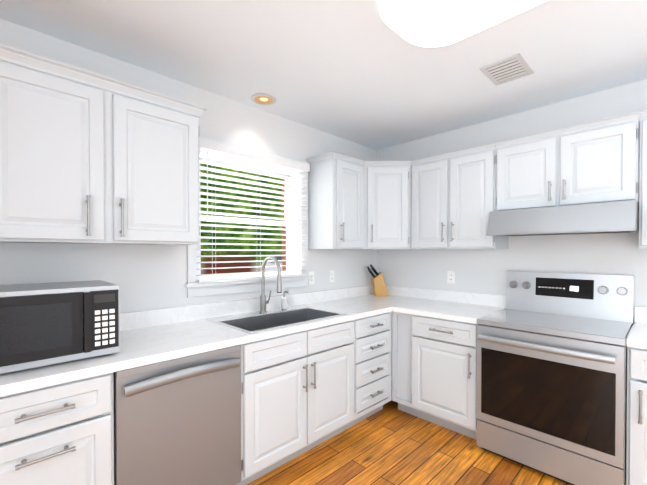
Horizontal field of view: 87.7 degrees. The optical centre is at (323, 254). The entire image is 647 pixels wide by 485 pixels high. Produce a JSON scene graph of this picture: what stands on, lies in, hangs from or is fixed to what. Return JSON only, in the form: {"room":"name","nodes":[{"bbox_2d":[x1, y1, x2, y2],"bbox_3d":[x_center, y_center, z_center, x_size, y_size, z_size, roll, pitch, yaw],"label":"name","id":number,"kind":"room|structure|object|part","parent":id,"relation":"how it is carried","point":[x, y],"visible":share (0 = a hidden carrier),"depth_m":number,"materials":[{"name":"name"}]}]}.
{"room":"kitchen","nodes":[
{"label":"kitchen","id":0,"kind":"room"},
{"bbox_2d":[0,19,376,312],"bbox_3d":[-1.248,0.109,2.027,5.000,2.490,0.150,-1,1,-44],"label":"wall","id":1,"kind":"structure","parent":0,"point":[149,277],"depth_m":2.15,"materials":[{"name":"white paint"}]},
{"bbox_2d":[0,43,207,244],"bbox_3d":[-1.138,-0.462,1.764,0.965,0.805,0.367,-1,1,-44],"label":"upper cabinet","id":2,"kind":"object","parent":1,"relation":"attached to","point":[82,163],"visible":1,"depth_m":1.60,"materials":[{"name":"white wood"}]},
{"bbox_2d":[184,136,311,297],"bbox_3d":[-0.566,-0.262,2.657,1.110,1.090,0.199,-1,1,-44],"label":"window","id":3,"kind":"structure","parent":1,"relation":"in","point":[194,287],"depth_m":2.68,"materials":[{"name":"white"}]},
{"bbox_3d":[-0.614,-0.262,2.706,0.876,0.897,0.055,-1,1,-44],"label":"window sash","id":4,"kind":"part","parent":3,"relation":"part of","materials":[{"name":"white"}]},
{"bbox_2d":[196,137,309,282],"bbox_3d":[-0.495,-0.299,2.584,0.994,0.966,0.063,-1,1,-44],"label":"window blinds","id":5,"kind":"object","parent":3,"relation":"attached to","point":[215,147],"visible":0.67,"depth_m":2.51,"materials":[{"name":"white plastic"}]},
{"bbox_2d":[308,271,313,284],"bbox_3d":[-0.109,0.209,3.030,0.072,0.116,0.008,-1,1,-44],"label":"electrical outlet","id":6,"kind":"object","parent":1,"relation":"attached to","point":[310,281],"visible":0.79,"depth_m":3.03,"materials":[{"name":"white plastic"}]},
{"bbox_2d":[329,270,333,282],"bbox_3d":[0.080,0.208,3.216,0.072,0.116,0.008,-1,1,-44],"label":"electrical outlet","id":7,"kind":"object","parent":1,"relation":"attached to","point":[331,276],"visible":1,"depth_m":3.21,"materials":[{"name":"white plastic"}]},
{"bbox_2d":[305,151,365,248],"bbox_3d":[0.123,-0.448,3.002,0.440,0.795,0.367,-1,1,-44],"label":"upper cabinet","id":8,"kind":"object","parent":1,"relation":"attached to","point":[335,203],"visible":0.98,"depth_m":2.89,"materials":[{"name":"white wood"}]},
{"bbox_2d":[363,161,410,249],"bbox_3d":[0.585,-0.450,3.275,0.623,0.795,0.623,-1,1,-44],"label":"upper cabinet","id":9,"kind":"object","parent":1,"relation":"attached to","point":[387,205],"visible":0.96,"depth_m":3.05,"materials":[{"name":"white wood"}]},
{"bbox_2d":[0,0,646,149],"bbox_3d":[0.170,-1.173,0.570,5.300,0.100,4.200,-1,1,-44],"label":"ceiling","id":10,"kind":"structure","parent":0,"point":[360,72],"depth_m":1.91,"materials":[{"name":"white paint"}]},
{"bbox_2d":[251,94,275,104],"bbox_3d":[-0.438,-1.134,2.468,0.184,0.008,0.184,-1,1,-44],"label":"recessed light","id":11,"kind":"object","parent":10,"relation":"in","point":[263,99],"visible":1,"depth_m":2.46,"materials":[{"name":"white"}]},
{"bbox_2d":[380,0,547,46],"bbox_3d":[0.790,-1.101,1.235,0.555,0.053,1.220,-1,1,-44],"label":"ceiling light","id":12,"kind":"object","parent":10,"relation":"attached to","point":[430,23],"visible":1,"depth_m":1.52,"materials":[{"name":"white plastic"}]},
{"bbox_2d":[479,53,533,85],"bbox_3d":[1.128,-1.130,2.071,0.290,0.010,0.220,-1,1,-44],"label":"ceiling vent","id":13,"kind":"object","parent":10,"relation":"in","point":[510,68],"visible":1,"depth_m":2.06,"materials":[{"name":"silver metal"}]},
{"bbox_2d":[247,400,569,484],"bbox_3d":[0.170,1.417,0.594,5.300,0.100,4.200,-1,1,-44],"label":"floor","id":14,"kind":"structure","parent":0,"point":[390,443],"depth_m":2.20,"materials":[{"name":"brown wood"}]},
{"bbox_2d":[0,372,113,484],"bbox_3d":[-1.351,0.924,1.357,0.760,0.871,0.669,-1,1,-44],"label":"base cabinet","id":15,"kind":"object","parent":14,"relation":"on","point":[61,434],"visible":0.88,"depth_m":1.28,"materials":[{"name":"white wood"}]},
{"bbox_2d":[113,345,240,484],"bbox_3d":[-0.852,0.921,1.823,0.594,0.869,0.668,-1,1,-44],"label":"dishwasher","id":16,"kind":"object","parent":14,"relation":"on","point":[177,421],"visible":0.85,"depth_m":1.60,"materials":[{"name":"silver metal"}]},
{"bbox_2d":[236,320,353,484],"bbox_3d":[-0.308,0.915,2.379,0.945,0.871,0.669,-1,1,-44],"label":"base cabinet","id":17,"kind":"object","parent":14,"relation":"on","point":[297,393],"visible":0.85,"depth_m":2.09,"materials":[{"name":"white wood"}]},
{"bbox_2d":[0,256,415,396],"bbox_3d":[-0.411,0.326,2.280,3.447,0.631,0.660,-1,1,-44],"label":"countertop","id":18,"kind":"structure","parent":17,"relation":"on","point":[147,337],"depth_m":2.08,"materials":[{"name":"white stone"}]},
{"bbox_2d":[0,280,119,373],"bbox_3d":[-1.222,0.292,1.452,0.520,0.311,0.410,-1,1,-44],"label":"microwave","id":19,"kind":"object","parent":18,"relation":"on","point":[43,324],"visible":1,"depth_m":1.35,"materials":[{"name":"silver metal"}]},
{"bbox_2d":[259,256,281,312],"bbox_3d":[-0.378,0.222,2.477,0.091,0.427,0.249,-1,1,-44],"label":"faucet","id":20,"kind":"object","parent":18,"relation":"on","point":[263,302],"depth_m":2.51,"materials":[{"name":"silver metal"}]},
{"bbox_2d":[206,305,345,332],"bbox_3d":[-0.308,0.538,2.386,0.840,0.204,0.540,-1,1,-44],"label":"sink basin","id":21,"kind":"object","parent":18,"relation":"in","point":[262,320],"depth_m":2.49,"materials":[{"name":"black"}]},
{"bbox_2d":[281,291,288,309],"bbox_3d":[-0.303,0.360,2.666,0.052,0.147,0.076,-1,1,-44],"label":"soap dispenser","id":22,"kind":"object","parent":18,"relation":"on","point":[284,301],"depth_m":2.66,"materials":[{"name":"silver metal"}]},
{"bbox_2d":[367,264,388,295],"bbox_3d":[0.558,0.263,3.520,0.227,0.333,0.115,0,1,-4],"label":"knife block","id":23,"kind":"object","parent":18,"relation":"on","point":[379,288],"visible":1,"depth_m":3.47,"materials":[{"name":"brown wood"}]},
{"bbox_2d":[344,312,391,429],"bbox_3d":[0.211,0.910,2.889,0.500,0.871,0.669,-1,1,-44],"label":"drawer stack","id":24,"kind":"object","parent":14,"relation":"on","point":[372,342],"visible":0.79,"depth_m":2.65,"materials":[{"name":"white wood"}]},
{"bbox_2d":[392,311,477,439],"bbox_3d":[1.030,0.911,2.800,0.669,0.871,0.718,-1,1,-44],"label":"base cabinet","id":25,"kind":"object","parent":14,"relation":"on","point":[434,370],"visible":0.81,"depth_m":2.56,"materials":[{"name":"white wood"}]},
{"bbox_2d":[396,288,505,323],"bbox_3d":[1.052,0.406,2.782,0.657,0.138,0.671,-1,1,-44],"label":"countertop","id":26,"kind":"structure","parent":25,"relation":"on","point":[443,304],"depth_m":2.86,"materials":[{"name":"white stone"}]},
{"bbox_2d":[476,271,633,484],"bbox_3d":[1.523,0.744,2.241,0.746,1.215,0.758,-1,1,-44],"label":"range","id":27,"kind":"object","parent":14,"relation":"on","point":[551,398],"visible":1,"depth_m":2.06,"materials":[{"name":"silver metal"}]},
{"bbox_2d":[626,346,646,484],"bbox_3d":[2.086,0.921,1.724,0.669,0.871,0.760,-1,1,-44],"label":"base cabinet","id":28,"kind":"object","parent":14,"relation":"on","point":[636,455],"visible":0.98,"depth_m":1.76,"materials":[{"name":"white wood"}]},
{"bbox_2d":[627,307,646,348],"bbox_3d":[2.110,0.415,1.717,0.637,0.138,0.800,-1,1,-44],"label":"countertop","id":29,"kind":"structure","parent":28,"relation":"on","point":[637,337],"depth_m":1.95,"materials":[{"name":"white stone"}]},
{"bbox_2d":[377,79,646,323],"bbox_3d":[2.008,0.105,2.385,0.150,2.490,4.200,-1,1,-44],"label":"wall","id":30,"kind":"structure","parent":0,"point":[483,271],"depth_m":2.69,"materials":[{"name":"white paint"}]},
{"bbox_2d":[447,271,454,283],"bbox_3d":[1.179,0.209,3.114,0.008,0.116,0.072,-1,1,-44],"label":"electrical outlet","id":31,"kind":"object","parent":30,"relation":"attached to","point":[450,277],"visible":1,"depth_m":3.11,"materials":[{"name":"white plastic"}]},
{"bbox_2d":[411,143,508,248],"bbox_3d":[1.139,-0.447,2.893,0.367,0.795,0.720,-1,1,-44],"label":"upper cabinet","id":32,"kind":"object","parent":30,"relation":"attached to","point":[453,203],"visible":0.94,"depth_m":2.75,"materials":[{"name":"white wood"}]},
{"bbox_2d":[495,111,639,210],"bbox_3d":[1.669,-0.578,2.351,0.367,0.522,0.788,-1,1,-44],"label":"upper cabinet","id":33,"kind":"object","parent":30,"relation":"attached to","point":[563,166],"visible":0.98,"depth_m":2.20,"materials":[{"name":"white wood"}]},
{"bbox_2d":[486,200,638,235],"bbox_3d":[1.622,-0.226,2.309,0.497,0.177,0.786,-1,1,-44],"label":"range hood","id":34,"kind":"object","parent":33,"relation":"attached to","point":[609,217],"visible":0.92,"depth_m":2.11,"materials":[{"name":"silver metal"}]},
{"bbox_2d":[639,109,646,247],"bbox_3d":[2.213,-0.437,1.798,0.367,0.795,0.760,-1,1,-44],"label":"upper cabinet","id":35,"kind":"object","parent":30,"relation":"attached to","point":[643,184],"visible":1,"depth_m":1.96,"materials":[{"name":"white wood"}]},
{"label":"outside","id":36,"kind":"structure","parent":0,"visible":0},
{"bbox_2d":[200,163,285,275],"bbox_3d":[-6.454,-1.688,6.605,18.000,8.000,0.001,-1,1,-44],"label":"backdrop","id":37,"kind":"structure","parent":36,"point":[232,264],"depth_m":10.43,"materials":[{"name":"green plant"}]}
]}

